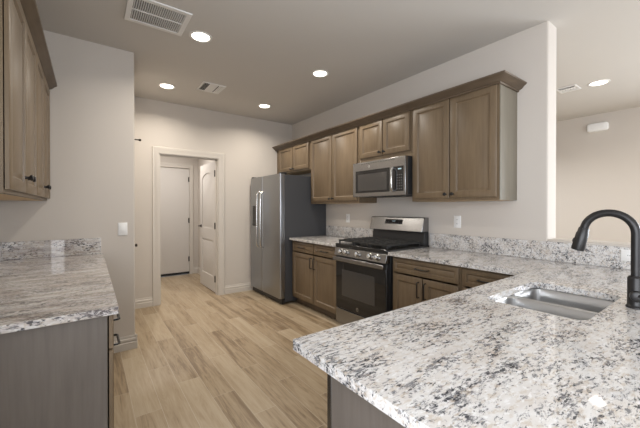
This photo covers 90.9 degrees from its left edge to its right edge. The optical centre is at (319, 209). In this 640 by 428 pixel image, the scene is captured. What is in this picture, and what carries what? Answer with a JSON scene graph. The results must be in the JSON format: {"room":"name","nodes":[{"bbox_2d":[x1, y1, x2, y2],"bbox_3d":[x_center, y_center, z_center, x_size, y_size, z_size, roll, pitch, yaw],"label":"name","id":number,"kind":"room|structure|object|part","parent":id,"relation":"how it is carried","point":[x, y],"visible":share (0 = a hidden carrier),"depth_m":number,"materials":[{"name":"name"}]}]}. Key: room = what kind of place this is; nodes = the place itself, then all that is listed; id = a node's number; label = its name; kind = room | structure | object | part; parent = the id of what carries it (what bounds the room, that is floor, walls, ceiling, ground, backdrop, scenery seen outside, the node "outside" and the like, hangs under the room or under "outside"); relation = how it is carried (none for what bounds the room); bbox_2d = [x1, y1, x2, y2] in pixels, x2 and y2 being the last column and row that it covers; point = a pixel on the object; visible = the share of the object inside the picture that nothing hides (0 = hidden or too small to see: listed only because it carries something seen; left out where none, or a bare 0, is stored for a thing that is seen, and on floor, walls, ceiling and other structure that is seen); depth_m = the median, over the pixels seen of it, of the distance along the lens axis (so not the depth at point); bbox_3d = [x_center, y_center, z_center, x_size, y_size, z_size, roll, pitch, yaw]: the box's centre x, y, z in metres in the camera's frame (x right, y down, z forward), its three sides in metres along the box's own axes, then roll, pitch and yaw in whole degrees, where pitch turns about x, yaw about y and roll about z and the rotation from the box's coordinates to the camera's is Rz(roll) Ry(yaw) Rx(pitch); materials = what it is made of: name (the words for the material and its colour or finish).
{"room":"kitchen","nodes":[
{"label":"kitchen","id":0,"kind":"room"},
{"bbox_2d":[0,30,134,338],"bbox_3d":[-2.522,-0.087,3.161,1.018,2.743,1.312,0,0,-36],"label":"wall","id":1,"kind":"structure","parent":0,"point":[92,158],"depth_m":2.73,"materials":[{"name":"paint"}]},
{"bbox_2d":[0,242,1,261],"bbox_3d":[-1.875,0.320,1.643,0.019,0.140,1.864,0,0,-36],"label":"backsplash","id":2,"kind":"structure","parent":1,"relation":"attached to","point":[0,242],"depth_m":2.38,"materials":[{"name":"grey stone"}]},
{"bbox_2d":[0,51,50,200],"bbox_3d":[-2.069,-0.528,2.166,0.329,0.914,0.820,0,0,-36],"label":"upper cabinet","id":3,"kind":"object","parent":1,"relation":"attached to","point":[43,92],"visible":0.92,"depth_m":2.19,"materials":[{"name":"brown wood"}]},
{"bbox_3d":[-1.848,-0.528,2.078,0.016,0.880,0.394,0,0,-36],"label":"door","id":4,"kind":"part","parent":3,"relation":"part of","materials":[{"name":"brown wood"}]},
{"bbox_3d":[-2.088,-0.530,2.404,0.016,0.880,0.398,0,0,-36],"label":"door","id":5,"kind":"part","parent":3,"relation":"part of","materials":[{"name":"brown wood"}]},
{"bbox_2d":[2,238,100,260],"bbox_3d":[-2.183,0.315,2.585,0.637,0.140,0.020,0,0,-36],"label":"backsplash","id":6,"kind":"structure","parent":1,"relation":"attached to","point":[16,250],"depth_m":2.56,"materials":[{"name":"grey stone"}]},
{"bbox_2d":[118,223,126,235],"bbox_3d":[-1.798,0.174,2.874,0.072,0.116,0.009,0,0,-36],"label":"light switch","id":7,"kind":"object","parent":1,"relation":"attached to","point":[122,227],"visible":1,"depth_m":2.87,"materials":[{"name":"white plastic"}]},
{"bbox_2d":[113,333,137,352],"bbox_3d":[-1.847,1.223,2.911,0.270,0.125,0.132,0,0,-36],"label":"baseboard","id":8,"kind":"structure","parent":1,"relation":"attached to","point":[127,342],"depth_m":2.89,"materials":[{"name":"paint"}]},
{"bbox_2d":[160,156,197,273],"bbox_3d":[-2.684,-0.105,6.230,2.650,2.743,0.100,0,0,-36],"label":"wall","id":9,"kind":"structure","parent":0,"point":[163,159],"depth_m":6.30,"materials":[{"name":"paint"}]},
{"bbox_2d":[160,167,189,276],"bbox_3d":[-2.925,0.223,6.016,0.821,2.074,0.062,0,0,-36],"label":"door","id":10,"kind":"structure","parent":9,"relation":"in","point":[174,182],"depth_m":6.09,"materials":[{"name":"paint"}]},
{"bbox_2d":[160,162,193,273],"bbox_3d":[-2.910,0.188,5.991,0.970,2.160,0.020,0,0,-36],"label":"trim","id":11,"kind":"structure","parent":9,"relation":"attached to","point":[190,167],"depth_m":6.24,"materials":[{"name":"paint"}]},
{"bbox_2d":[194,267,199,273],"bbox_3d":[-2.531,1.210,5.206,1.475,0.125,1.743,0,0,-36],"label":"baseboard","id":12,"kind":"structure","parent":9,"relation":"attached to","point":[196,269],"depth_m":6.30,"materials":[{"name":"paint"}]},
{"bbox_2d":[198,159,212,266],"bbox_3d":[-1.897,-0.102,5.665,0.100,2.743,1.743,0,0,-36],"label":"wall","id":13,"kind":"structure","parent":0,"point":[201,162],"depth_m":6.26,"materials":[{"name":"paint"}]},
{"bbox_2d":[134,96,291,298],"bbox_3d":[-1.938,-0.095,4.479,3.520,2.743,0.120,0,0,-36],"label":"wall","id":14,"kind":"structure","parent":0,"point":[246,143],"depth_m":4.73,"materials":[{"name":"paint"}]},
{"bbox_2d":[152,146,224,305],"bbox_3d":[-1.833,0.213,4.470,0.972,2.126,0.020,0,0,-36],"label":"trim","id":15,"kind":"structure","parent":14,"relation":"attached to","point":[156,150],"depth_m":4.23,"materials":[{"name":"paint"}]},
{"bbox_2d":[135,282,252,308],"bbox_3d":[-1.487,1.212,4.732,2.502,0.125,0.017,0,0,-36],"label":"baseboard","id":16,"kind":"structure","parent":14,"relation":"attached to","point":[148,301],"depth_m":4.79,"materials":[{"name":"paint"}]},
{"bbox_2d":[198,161,215,291],"bbox_3d":[-1.828,0.255,5.104,0.090,2.012,0.834,0,0,-36],"label":"door","id":17,"kind":"structure","parent":14,"relation":"in","point":[207,171],"depth_m":5.12,"materials":[{"name":"paint"}]},
{"bbox_3d":[-1.829,-0.117,5.128,0.007,0.780,0.520,0,0,-36],"label":"panel","id":18,"kind":"part","parent":17,"relation":"part of","materials":[{"name":"paint"}]},
{"bbox_3d":[-1.829,0.753,5.133,0.007,0.520,0.520,0,0,-36],"label":"panel","id":19,"kind":"part","parent":17,"relation":"part of","materials":[{"name":"paint"}]},
{"bbox_2d":[114,273,342,427],"bbox_3d":[1.539,1.336,2.769,7.090,0.100,10.870,0,0,-36],"label":"floor","id":20,"kind":"structure","parent":0,"point":[202,358],"depth_m":2.59,"materials":[{"name":"brown wood"}]},
{"bbox_2d":[0,314,120,427],"bbox_3d":[-1.222,0.858,1.304,0.665,0.870,0.458,0,0,-36],"label":"base cabinet","id":21,"kind":"object","parent":20,"relation":"on","point":[110,319],"depth_m":1.19,"materials":[{"name":"brown wood"}]},
{"bbox_3d":[-1.113,0.859,1.109,0.608,0.870,0.016,0,0,-36],"label":"counter end panel","id":22,"kind":"part","parent":21,"relation":"part of","materials":[{"name":"grey wood"}]},
{"bbox_3d":[-0.988,0.877,1.475,0.016,0.603,0.446,0,0,-36],"label":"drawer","id":23,"kind":"part","parent":21,"relation":"part of","materials":[{"name":"brown wood"}]},
{"bbox_3d":[-0.988,0.499,1.472,0.016,0.134,0.446,0,0,-36],"label":"drawer","id":24,"kind":"part","parent":21,"relation":"part of","materials":[{"name":"brown wood"}]},
{"bbox_3d":[-0.967,0.612,1.488,0.035,0.010,0.138,0,0,-36],"label":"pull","id":25,"kind":"part","parent":21,"relation":"part of","materials":[{"name":"black metal"}]},
{"bbox_2d":[251,172,325,303],"bbox_3d":[-0.528,0.382,4.793,0.850,1.784,0.943,0,0,-36],"label":"refrigerator","id":26,"kind":"object","parent":20,"relation":"on","point":[282,209],"visible":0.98,"depth_m":4.41,"materials":[{"name":"metal"}]},
{"bbox_3d":[-0.944,0.349,4.822,0.075,1.680,0.402,0,0,-36],"label":"freezer door","id":27,"kind":"part","parent":26,"relation":"part of","materials":[{"name":"metal"}]},
{"bbox_3d":[-0.913,0.143,4.659,0.074,0.828,0.024,0,0,-36],"label":"handle","id":28,"kind":"part","parent":26,"relation":"part of","materials":[{"name":"metal"}]},
{"bbox_3d":[-0.845,0.144,4.567,0.074,0.828,0.024,0,0,-36],"label":"handle","id":29,"kind":"part","parent":26,"relation":"part of","materials":[{"name":"metal"}]},
{"bbox_3d":[-0.663,0.352,4.440,0.075,1.680,0.535,0,0,-36],"label":"fridge door","id":30,"kind":"part","parent":26,"relation":"part of","materials":[{"name":"metal"}]},
{"bbox_2d":[292,240,336,318],"bbox_3d":[0.132,0.843,4.069,0.625,0.870,0.992,0,0,-36],"label":"base cabinet","id":31,"kind":"object","parent":20,"relation":"on","point":[313,265],"visible":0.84,"depth_m":3.87,"materials":[{"name":"brown wood"}]},
{"bbox_3d":[-0.226,0.489,4.100,0.016,0.124,0.488,0,0,-36],"label":"drawer","id":32,"kind":"part","parent":31,"relation":"part of","materials":[{"name":"brown wood"}]},
{"bbox_3d":[-0.226,0.865,4.102,0.016,0.597,0.488,0,0,-36],"label":"door","id":33,"kind":"part","parent":31,"relation":"part of","materials":[{"name":"brown wood"}]},
{"bbox_2d":[289,235,347,246],"bbox_3d":[0.131,0.392,4.066,0.633,0.030,1.002,0,0,-36],"label":"countertop","id":34,"kind":"structure","parent":31,"relation":"on","point":[326,240],"depth_m":4.02,"materials":[{"name":"grey stone"}]},
{"bbox_3d":[0.063,0.491,3.706,0.016,0.124,0.465,0,0,-36],"label":"drawer","id":35,"kind":"part","parent":31,"relation":"part of","materials":[{"name":"brown wood"}]},
{"bbox_3d":[0.063,0.867,3.708,0.016,0.597,0.465,0,0,-36],"label":"door","id":36,"kind":"part","parent":31,"relation":"part of","materials":[{"name":"brown wood"}]},
{"bbox_2d":[327,374,331,427],"bbox_3d":[0.446,0.861,0.972,0.657,0.870,0.631,0,0,-36],"label":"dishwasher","id":37,"kind":"object","parent":20,"relation":"on","point":[329,378],"visible":0.02,"depth_m":0.98,"materials":[{"name":"silver metal"}]},
{"bbox_2d":[332,377,404,427],"bbox_3d":[0.221,0.861,0.733,0.017,0.870,0.602,0,0,-36],"label":"peninsula end panel","id":38,"kind":"object","parent":20,"relation":"on","point":[349,409],"visible":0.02,"depth_m":0.89,"materials":[{"name":"grey wood"}]},
{"bbox_2d":[333,216,428,324],"bbox_3d":[0.629,0.680,3.349,0.695,1.204,0.749,0,0,-36],"label":"gas range","id":39,"kind":"object","parent":20,"relation":"on","point":[364,266],"visible":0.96,"depth_m":3.21,"materials":[{"name":"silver metal"}]},
{"bbox_3d":[0.410,1.147,3.187,0.042,0.163,0.732,0,0,-36],"label":"storage drawer","id":40,"kind":"part","parent":39,"relation":"part of","materials":[{"name":"metal"}]},
{"bbox_3d":[0.372,0.521,3.155,0.050,0.042,0.728,0,0,-36],"label":"door handle","id":41,"kind":"part","parent":39,"relation":"part of","materials":[{"name":"metal"}]},
{"bbox_3d":[0.391,0.800,3.170,0.005,0.503,0.716,0,0,-36],"label":"door glass","id":42,"kind":"part","parent":39,"relation":"part of","materials":[{"name":"black glass"}]},
{"bbox_3d":[0.401,0.447,3.176,0.065,0.084,0.740,0,0,-36],"label":"control panel","id":43,"kind":"part","parent":39,"relation":"part of","materials":[{"name":"metal"}]},
{"bbox_3d":[0.410,0.777,3.184,0.044,0.563,0.732,0,0,-36],"label":"oven door","id":44,"kind":"part","parent":39,"relation":"part of","materials":[{"name":"black glass"}]},
{"bbox_2d":[336,237,428,253],"bbox_3d":[0.650,0.360,3.358,0.650,0.086,0.742,0,0,-36],"label":"cooktop","id":45,"kind":"object","parent":39,"relation":"in","point":[365,245],"depth_m":3.21,"materials":[{"name":"metal"}]},
{"bbox_2d":[393,256,461,309],"bbox_3d":[1.074,0.850,2.787,0.625,0.870,0.661,0,0,-36],"label":"base cabinet","id":46,"kind":"object","parent":20,"relation":"on","point":[414,281],"visible":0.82,"depth_m":2.64,"materials":[{"name":"brown wood"}]},
{"bbox_3d":[0.761,0.873,2.757,0.016,0.597,0.311,0,0,-36],"label":"door","id":47,"kind":"part","parent":46,"relation":"part of","materials":[{"name":"brown wood"}]},
{"bbox_3d":[0.857,0.497,2.625,0.016,0.124,0.633,0,0,-36],"label":"drawer","id":48,"kind":"part","parent":46,"relation":"part of","materials":[{"name":"brown wood"}]},
{"bbox_3d":[0.952,0.874,2.498,0.016,0.597,0.311,0,0,-36],"label":"door","id":49,"kind":"part","parent":46,"relation":"part of","materials":[{"name":"brown wood"}]},
{"bbox_2d":[462,267,514,289],"bbox_3d":[1.411,0.853,2.328,0.625,0.870,0.472,0,0,-36],"label":"base cabinet","id":50,"kind":"object","parent":20,"relation":"on","point":[471,278],"visible":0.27,"depth_m":2.25,"materials":[{"name":"brown wood"}]},
{"bbox_3d":[-1.761,0.854,2.051,0.650,0.870,1.380,0,0,-36],"label":"base cabinet","id":51,"kind":"object","parent":20,"relation":"on","visible":0},
{"bbox_2d":[0,253,118,333],"bbox_3d":[-1.623,0.405,1.837,0.655,0.030,1.889,0,0,-36],"label":"countertop","id":52,"kind":"structure","parent":51,"relation":"on","point":[48,291],"depth_m":1.51,"materials":[{"name":"beige stone"}]},
{"bbox_3d":[1.059,0.858,1.403,0.836,0.870,0.630,0,0,-36],"label":"base cabinet","id":53,"kind":"object","parent":20,"relation":"on","visible":0},
{"bbox_2d":[293,247,639,427],"bbox_3d":[0.872,0.406,1.625,2.329,0.030,2.304,0,0,-36],"label":"countertop","id":54,"kind":"structure","parent":53,"relation":"on","point":[467,358],"depth_m":0.86,"materials":[{"name":"white stone"}]},
{"bbox_2d":[496,288,614,319],"bbox_3d":[1.051,0.519,1.415,0.583,0.192,0.396,0,0,-36],"label":"sink","id":55,"kind":"object","parent":54,"relation":"in","point":[568,305],"visible":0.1,"depth_m":1.52,"materials":[{"name":"metal"}]},
{"bbox_3d":[0.931,0.519,1.327,0.287,0.192,0.396,0,0,-36],"label":"bowl","id":56,"kind":"part","parent":55,"relation":"part of","materials":[{"name":"metal"}]},
{"bbox_3d":[1.167,0.518,1.500,0.294,0.192,0.396,0,0,-36],"label":"bowl","id":57,"kind":"part","parent":55,"relation":"part of","materials":[{"name":"metal"}]},
{"bbox_2d":[571,209,639,309],"bbox_3d":[1.234,0.195,1.305,0.081,0.395,0.314,0,0,-28],"label":"kitchen faucet","id":58,"kind":"object","parent":54,"relation":"on","point":[579,241],"visible":1,"depth_m":1.27,"materials":[{"name":"black metal"}]},
{"bbox_3d":[1.219,0.132,1.331,0.031,0.269,0.196,0,0,-36],"label":"spout","id":59,"kind":"part","parent":58,"relation":"part of","materials":[{"name":"black metal"}]},
{"bbox_3d":[1.264,0.334,1.212,0.045,0.056,0.115,0,0,-36],"label":"lever","id":60,"kind":"part","parent":58,"relation":"part of","materials":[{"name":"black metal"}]},
{"bbox_2d":[36,0,639,124],"bbox_3d":[1.539,-1.507,2.753,7.090,0.100,10.870,0,0,-36],"label":"ceiling","id":61,"kind":"structure","parent":0,"point":[268,52],"depth_m":2.78,"materials":[{"name":"paint"}]},
{"bbox_2d":[124,0,191,35],"bbox_3d":[-1.215,-1.449,2.364,0.405,0.010,0.362,0,0,-36],"label":"ceiling vent","id":62,"kind":"object","parent":61,"relation":"in","point":[150,13],"visible":1,"depth_m":2.36,"materials":[{"name":"white metal"}]},
{"bbox_2d":[158,83,174,88],"bbox_3d":[-1.808,-1.458,3.720,0.184,0.008,0.184,0,0,-36],"label":"recessed light","id":63,"kind":"object","parent":61,"relation":"in","point":[162,85],"visible":1,"depth_m":3.71,"materials":[{"name":"white ceramic"}]},
{"bbox_2d":[160,84,172,88],"bbox_3d":[-1.808,-1.458,3.720,0.142,0.007,0.142,0,0,-36],"label":"diffuser","id":64,"kind":"object","parent":63,"relation":"attached to","point":[166,86],"depth_m":3.72,"materials":[{"name":"white plastic"}]},
{"bbox_2d":[189,31,211,42],"bbox_3d":[-1.002,-1.452,2.650,0.184,0.008,0.184,0,0,-36],"label":"recessed light","id":65,"kind":"object","parent":61,"relation":"in","point":[199,36],"visible":1,"depth_m":2.64,"materials":[{"name":"white ceramic"}]},
{"bbox_2d":[192,32,209,40],"bbox_3d":[-1.002,-1.452,2.650,0.142,0.007,0.142,0,0,-36],"label":"diffuser","id":66,"kind":"object","parent":65,"relation":"attached to","point":[197,36],"depth_m":2.64,"materials":[{"name":"white plastic"}]},
{"bbox_2d":[196,81,225,93],"bbox_3d":[-1.303,-1.458,3.772,0.265,0.009,0.295,0,0,-36],"label":"ceiling vent","id":67,"kind":"object","parent":61,"relation":"in","point":[204,86],"visible":1,"depth_m":3.76,"materials":[{"name":"white metal"}]},
{"bbox_2d":[258,104,270,107],"bbox_3d":[-0.784,-1.463,4.447,0.184,0.008,0.184,0,0,-36],"label":"recessed light","id":68,"kind":"object","parent":61,"relation":"in","point":[259,105],"visible":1,"depth_m":4.45,"materials":[{"name":"white ceramic"}]},
{"bbox_2d":[312,70,328,76],"bbox_3d":[0.002,-1.456,3.374,0.184,0.008,0.184,0,0,-36],"label":"recessed light","id":69,"kind":"object","parent":61,"relation":"in","point":[317,73],"visible":1,"depth_m":3.36,"materials":[{"name":"white ceramic"}]},
{"bbox_2d":[314,71,326,76],"bbox_3d":[0.002,-1.456,3.374,0.142,0.007,0.142,0,0,-36],"label":"diffuser","id":70,"kind":"object","parent":69,"relation":"attached to","point":[316,73],"depth_m":3.36,"materials":[{"name":"white plastic"}]},
{"bbox_2d":[556,84,580,93],"bbox_3d":[2.994,-1.458,3.804,0.220,0.009,0.200,0,0,-36],"label":"ceiling vent","id":71,"kind":"object","parent":61,"relation":"in","point":[574,87],"visible":0.94,"depth_m":3.80,"materials":[{"name":"white metal"}]},
{"bbox_2d":[588,79,610,85],"bbox_3d":[3.207,-1.458,3.625,0.198,0.008,0.198,0,0,-36],"label":"recessed light","id":72,"kind":"object","parent":61,"relation":"in","point":[605,81],"visible":1,"depth_m":3.60,"materials":[{"name":"white ceramic"}]},
{"bbox_2d":[590,80,607,85],"bbox_3d":[3.207,-1.458,3.625,0.156,0.007,0.156,0,0,-36],"label":"diffuser","id":73,"kind":"object","parent":72,"relation":"attached to","point":[600,82],"depth_m":3.62,"materials":[{"name":"white plastic"}]},
{"bbox_2d":[292,21,630,269],"bbox_3d":[0.892,-0.091,3.756,0.185,2.743,8.200,0,0,-36],"label":"wall","id":74,"kind":"structure","parent":0,"point":[529,54],"depth_m":2.68,"materials":[{"name":"paint"}]},
{"bbox_2d":[277,141,310,174],"bbox_3d":[-0.325,-0.792,4.955,0.346,0.418,0.999,0,0,-36],"label":"upper cabinet","id":75,"kind":"object","parent":74,"relation":"attached to","point":[294,160],"visible":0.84,"depth_m":4.81,"materials":[{"name":"brown wood"}]},
{"bbox_3d":[-0.548,-0.796,5.033,0.016,0.378,0.425,0,0,-36],"label":"door","id":76,"kind":"part","parent":75,"relation":"part of","materials":[{"name":"brown wood"}]},
{"bbox_3d":[-0.290,-0.794,4.681,0.016,0.378,0.425,0,0,-36],"label":"door","id":77,"kind":"part","parent":75,"relation":"part of","materials":[{"name":"brown wood"}]},
{"bbox_2d":[311,126,376,203],"bbox_3d":[0.264,-0.542,4.154,0.346,0.910,0.988,0,0,-36],"label":"upper cabinet","id":78,"kind":"object","parent":74,"relation":"attached to","point":[333,156],"visible":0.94,"depth_m":4.02,"materials":[{"name":"brown wood"}]},
{"bbox_3d":[0.014,-0.547,4.268,0.016,0.866,0.468,0,0,-36],"label":"door","id":79,"kind":"part","parent":78,"relation":"part of","materials":[{"name":"brown wood"}]},
{"bbox_3d":[0.298,-0.545,3.881,0.016,0.866,0.468,0,0,-36],"label":"door","id":80,"kind":"part","parent":78,"relation":"part of","materials":[{"name":"brown wood"}]},
{"bbox_2d":[346,214,349,222],"bbox_3d":[0.379,0.113,4.293,0.008,0.116,0.072,0,0,-36],"label":"wall outlet","id":81,"kind":"object","parent":74,"relation":"attached to","point":[347,215],"visible":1,"depth_m":4.28,"materials":[{"name":"white plastic"}]},
{"bbox_2d":[326,225,372,237],"bbox_3d":[0.395,0.303,4.260,0.020,0.144,1.002,0,0,-36],"label":"backsplash","id":82,"kind":"structure","parent":74,"relation":"attached to","point":[349,232],"depth_m":4.26,"materials":[{"name":"grey stone"}]},
{"bbox_2d":[359,110,411,162],"bbox_3d":[0.778,-0.762,3.453,0.346,0.461,0.746,0,0,-36],"label":"upper cabinet","id":83,"kind":"object","parent":74,"relation":"attached to","point":[389,137],"visible":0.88,"depth_m":3.32,"materials":[{"name":"brown wood"}]},
{"bbox_3d":[0.565,-0.782,3.517,0.016,0.388,0.345,0,0,-36],"label":"door","id":84,"kind":"part","parent":83,"relation":"part of","materials":[{"name":"brown wood"}]},
{"bbox_2d":[353,155,411,197],"bbox_3d":[0.737,-0.336,3.424,0.445,0.385,0.744,0,0,-36],"label":"microwave","id":85,"kind":"object","parent":83,"relation":"attached to","point":[388,177],"visible":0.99,"depth_m":3.25,"materials":[{"name":"silver metal"}]},
{"bbox_3d":[0.553,-0.310,3.383,0.004,0.245,0.500,0,0,-36],"label":"door glass","id":86,"kind":"part","parent":85,"relation":"part of","materials":[{"name":"black glass"}]},
{"bbox_3d":[0.770,-0.146,3.444,0.280,0.005,0.600,0,0,-36],"label":"filter panel","id":87,"kind":"part","parent":85,"relation":"part of","materials":[{"name":"grey metal"}]},
{"bbox_3d":[0.715,-0.303,3.123,0.052,0.244,0.020,0,0,-36],"label":"handle","id":88,"kind":"part","parent":85,"relation":"part of","materials":[{"name":"metal"}]},
{"bbox_3d":[0.765,-0.308,3.095,0.004,0.245,0.135,0,0,-36],"label":"control panel","id":89,"kind":"part","parent":85,"relation":"part of","materials":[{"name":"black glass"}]},
{"bbox_3d":[0.776,-0.780,3.230,0.016,0.388,0.344,0,0,-36],"label":"door","id":90,"kind":"part","parent":83,"relation":"part of","materials":[{"name":"brown wood"}]},
{"bbox_2d":[272,70,526,150],"bbox_3d":[0.437,-1.005,3.885,0.388,0.062,3.626,0,0,-36],"label":"crown molding","id":91,"kind":"structure","parent":74,"relation":"attached to","point":[505,78],"depth_m":2.89,"materials":[{"name":"brown wood"}]},
{"bbox_2d":[454,216,460,227],"bbox_3d":[1.314,0.113,3.019,0.008,0.116,0.072,0,0,-36],"label":"wall outlet","id":92,"kind":"object","parent":74,"relation":"attached to","point":[457,219],"visible":1,"depth_m":3.01,"materials":[{"name":"white plastic"}]},
{"bbox_2d":[412,84,516,201],"bbox_3d":[1.243,-0.534,2.824,0.348,0.910,0.816,0,0,-36],"label":"upper cabinet","id":93,"kind":"object","parent":74,"relation":"attached to","point":[464,147],"visible":0.95,"depth_m":2.61,"materials":[{"name":"brown wood"}]},
{"bbox_3d":[1.016,-0.540,2.905,0.016,0.866,0.381,0,0,-36],"label":"door","id":94,"kind":"part","parent":93,"relation":"part of","materials":[{"name":"brown wood"}]},
{"bbox_3d":[1.249,-0.538,2.587,0.016,0.866,0.386,0,0,-36],"label":"door","id":95,"kind":"part","parent":93,"relation":"part of","materials":[{"name":"brown wood"}]},
{"bbox_3d":[1.504,-0.533,2.512,0.296,0.909,0.005,0,0,-36],"label":"panel","id":96,"kind":"part","parent":93,"relation":"part of","materials":[{"name":"brown wood"}]},
{"bbox_2d":[430,233,630,269],"bbox_3d":[1.819,0.315,2.321,0.020,0.144,2.304,0,0,-36],"label":"backsplash","id":97,"kind":"structure","parent":74,"relation":"attached to","point":[595,255],"depth_m":2.47,"materials":[{"name":"grey stone"}]},
{"bbox_2d":[621,249,630,260],"bbox_3d":[2.016,0.295,2.028,0.008,0.072,0.116,0,0,-36],"label":"wall outlet","id":98,"kind":"object","parent":97,"relation":"attached to","point":[625,254],"visible":0.47,"depth_m":2.06,"materials":[{"name":"white plastic"}]},
{"bbox_2d":[556,106,639,242],"bbox_3d":[4.356,-0.097,4.812,0.120,2.743,10.600,0,0,-36],"label":"wall","id":99,"kind":"structure","parent":0,"point":[600,170],"depth_m":4.83,"materials":[{"name":"paint"}]},
{"bbox_2d":[587,122,608,132],"bbox_3d":[4.237,-1.266,4.815,0.061,0.124,0.250,0,0,-36],"label":"door chime","id":100,"kind":"object","parent":99,"relation":"attached to","point":[601,126],"visible":1,"depth_m":4.79,"materials":[{"name":"white plastic"}]},
{"bbox_3d":[-0.309,-0.066,-0.610,0.120,2.743,7.384,0,0,-36],"label":"wall","id":101,"kind":"structure","parent":0,"visible":0},
{"bbox_2d":[0,0,36,197],"bbox_3d":[-1.582,-0.524,1.503,0.329,0.914,0.819,0,0,-36],"label":"upper cabinet","id":102,"kind":"object","parent":101,"relation":"attached to","point":[18,83],"visible":1,"depth_m":1.39,"materials":[{"name":"brown wood"}]},
{"bbox_3d":[-1.359,-0.524,1.411,0.016,0.880,0.404,0,0,-36],"label":"door","id":103,"kind":"part","parent":102,"relation":"part of","materials":[{"name":"brown wood"}]},
{"bbox_3d":[-1.435,-0.159,1.557,0.031,0.030,0.030,0,0,-36],"label":"knob","id":104,"kind":"part","parent":102,"relation":"part of","materials":[{"name":"black metal"}]},
{"bbox_3d":[-1.601,-0.526,1.741,0.016,0.880,0.398,0,0,-36],"label":"door","id":105,"kind":"part","parent":102,"relation":"part of","materials":[{"name":"brown wood"}]},
{"bbox_2d":[20,0,56,89],"bbox_3d":[-1.799,-0.993,1.808,0.345,0.062,1.715,0,0,-36],"label":"crown molding","id":106,"kind":"structure","parent":101,"relation":"attached to","point":[30,8],"depth_m":1.83,"materials":[{"name":"brown wood"}]}
]}

